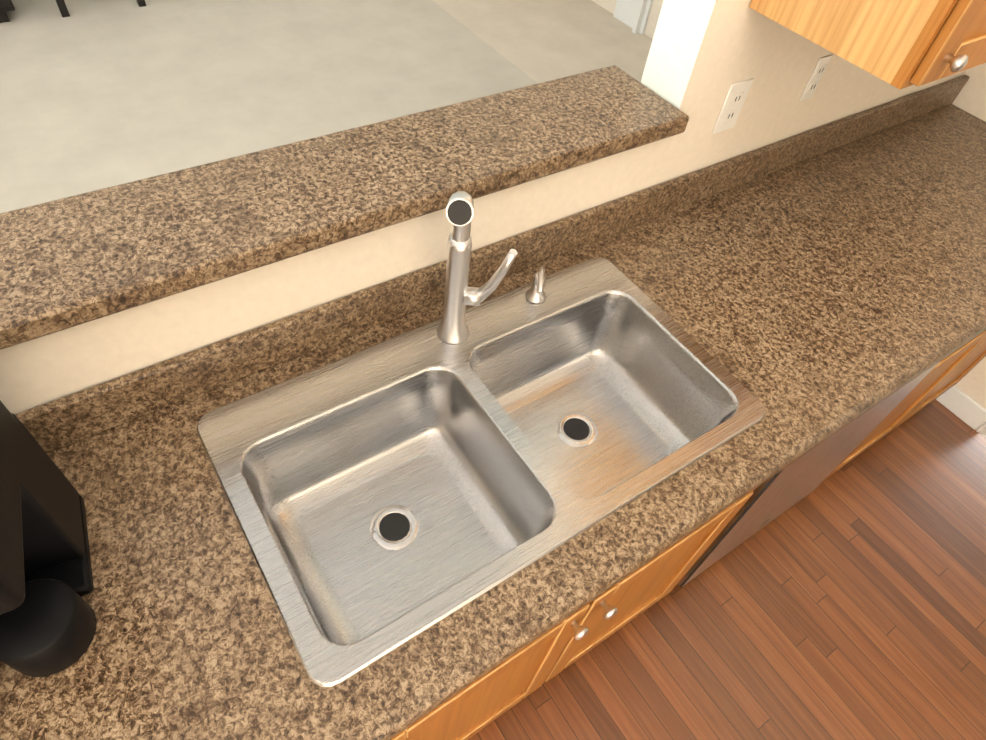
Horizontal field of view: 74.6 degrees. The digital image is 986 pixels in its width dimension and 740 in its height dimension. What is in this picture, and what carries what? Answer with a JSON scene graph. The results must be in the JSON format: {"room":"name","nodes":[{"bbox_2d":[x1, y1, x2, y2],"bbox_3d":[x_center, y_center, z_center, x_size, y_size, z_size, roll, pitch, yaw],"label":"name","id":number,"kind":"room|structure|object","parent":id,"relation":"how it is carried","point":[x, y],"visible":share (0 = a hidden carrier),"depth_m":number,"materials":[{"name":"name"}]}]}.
{"room":"kitchen","nodes":[
{"label":"kitchen","id":0,"kind":"room"},
{"bbox_2d":[0,0,985,429],"bbox_3d":[0.562,-2.966,2.094,12.140,4.300,10.170,-24,58,-25],"label":"wall","id":1,"kind":"structure","parent":0,"point":[704,56],"depth_m":1.26,"materials":[{"name":"beige paint"}]},
{"bbox_2d":[0,65,688,349],"bbox_3d":[-1.556,0.276,0.440,4.570,0.038,0.240,-24,58,-25],"label":"ledge","id":2,"kind":"object","parent":1,"relation":"on","point":[72,261],"depth_m":1.03,"materials":[{"name":"stone"}]},
{"bbox_2d":[614,0,652,33],"bbox_3d":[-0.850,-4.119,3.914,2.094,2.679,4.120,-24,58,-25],"label":"door frame","id":3,"kind":"structure","parent":1,"relation":"attached to","point":[634,15],"depth_m":4.35,"materials":[{"name":"white paint"}]},
{"bbox_2d":[712,78,753,133],"label":"outlet plates","id":4,"kind":"object","parent":1,"relation":"attached to","point":[735,99],"depth_m":1.43,"materials":[{"name":"white plastic"}]},
{"bbox_2d":[800,55,831,100],"label":"outlet plates","id":5,"kind":"object","parent":1,"relation":"attached to","point":[823,62],"depth_m":1.54,"materials":[{"name":"white plastic"}]},
{"bbox_2d":[749,0,985,88],"bbox_3d":[1.139,-1.101,1.005,1.200,0.996,0.388,-24,58,-25],"label":"upper cabinet","id":6,"kind":"object","parent":1,"relation":"attached to","point":[900,44],"visible":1,"depth_m":1.06,"materials":[{"name":"brown wood"}]},
{"bbox_2d":[936,386,985,431],"bbox_3d":[1.106,-0.717,3.050,11.900,0.095,7.450,-24,58,-25],"label":"baseboard","id":7,"kind":"structure","parent":1,"relation":"attached to","point":[963,406],"depth_m":2.42,"materials":[{"name":"white paint"}]},
{"bbox_2d":[0,0,985,739],"bbox_3d":[-1.485,0.407,1.897,6.044,0.060,7.470,-24,58,-25],"label":"floor","id":8,"kind":"structure","parent":0,"point":[847,601],"depth_m":2.21,"materials":[{"name":"brown wood"}]},
{"bbox_2d":[0,0,14,22],"bbox_3d":[-3.544,-1.954,3.130,1.900,0.620,0.478,-24,58,-25],"label":"media console","id":9,"kind":"object","parent":8,"relation":"on","point":[6,5],"visible":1,"depth_m":3.59,"materials":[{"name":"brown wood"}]},
{"bbox_2d":[56,0,145,16],"bbox_3d":[-2.378,-2.489,3.667,0.500,0.700,0.480,-24,58,-25],"label":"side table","id":10,"kind":"object","parent":8,"relation":"on","point":[63,9],"visible":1,"depth_m":3.72,"materials":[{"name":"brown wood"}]},
{"bbox_2d":[390,330,985,739],"bbox_3d":[-0.159,0.452,1.424,4.272,0.868,0.647,-24,58,-25],"label":"base cabinet","id":11,"kind":"object","parent":8,"relation":"on","point":[480,703],"visible":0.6,"depth_m":1.41,"materials":[{"name":"brown wood"}]},
{"bbox_2d":[0,75,985,739],"bbox_3d":[-0.112,0.134,1.042,4.272,0.130,0.644,-24,58,-25],"label":"countertop","id":12,"kind":"structure","parent":11,"relation":"on","point":[812,289],"depth_m":1.12,"materials":[{"name":"stone"}]},
{"bbox_2d":[0,400,96,676],"bbox_3d":[-0.666,0.220,0.713,0.326,0.338,0.297,-24,58,-25],"label":"coffee maker","id":13,"kind":"object","parent":12,"relation":"on","point":[48,620],"visible":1,"depth_m":0.79,"materials":[{"name":"black plastic"}]},
{"bbox_2d":[196,258,764,686],"bbox_3d":[0.001,0.137,1.201,0.894,0.189,0.496,-24,58,-25],"label":"sink","id":14,"kind":"object","parent":12,"relation":"in","point":[384,498],"visible":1,"depth_m":1.19,"materials":[{"name":"metal"}]},
{"bbox_2d":[437,191,545,343],"bbox_3d":[0.021,-0.191,1.092,0.313,0.395,0.150,-24,58,-25],"label":"faucet","id":15,"kind":"object","parent":14,"relation":"on","point":[460,295],"visible":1,"depth_m":1.12,"materials":[{"name":"silver metal"}]},
{"bbox_2d":[678,362,938,586],"bbox_3d":[0.634,0.094,1.821,0.593,0.863,0.602,-24,58,-25],"label":"dishwasher","id":16,"kind":"object","parent":8,"relation":"on","point":[784,490],"visible":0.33,"depth_m":1.60,"materials":[{"name":"metal"}]},
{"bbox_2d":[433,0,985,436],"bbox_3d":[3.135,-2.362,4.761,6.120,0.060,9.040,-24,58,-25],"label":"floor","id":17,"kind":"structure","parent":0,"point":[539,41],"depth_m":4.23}
]}

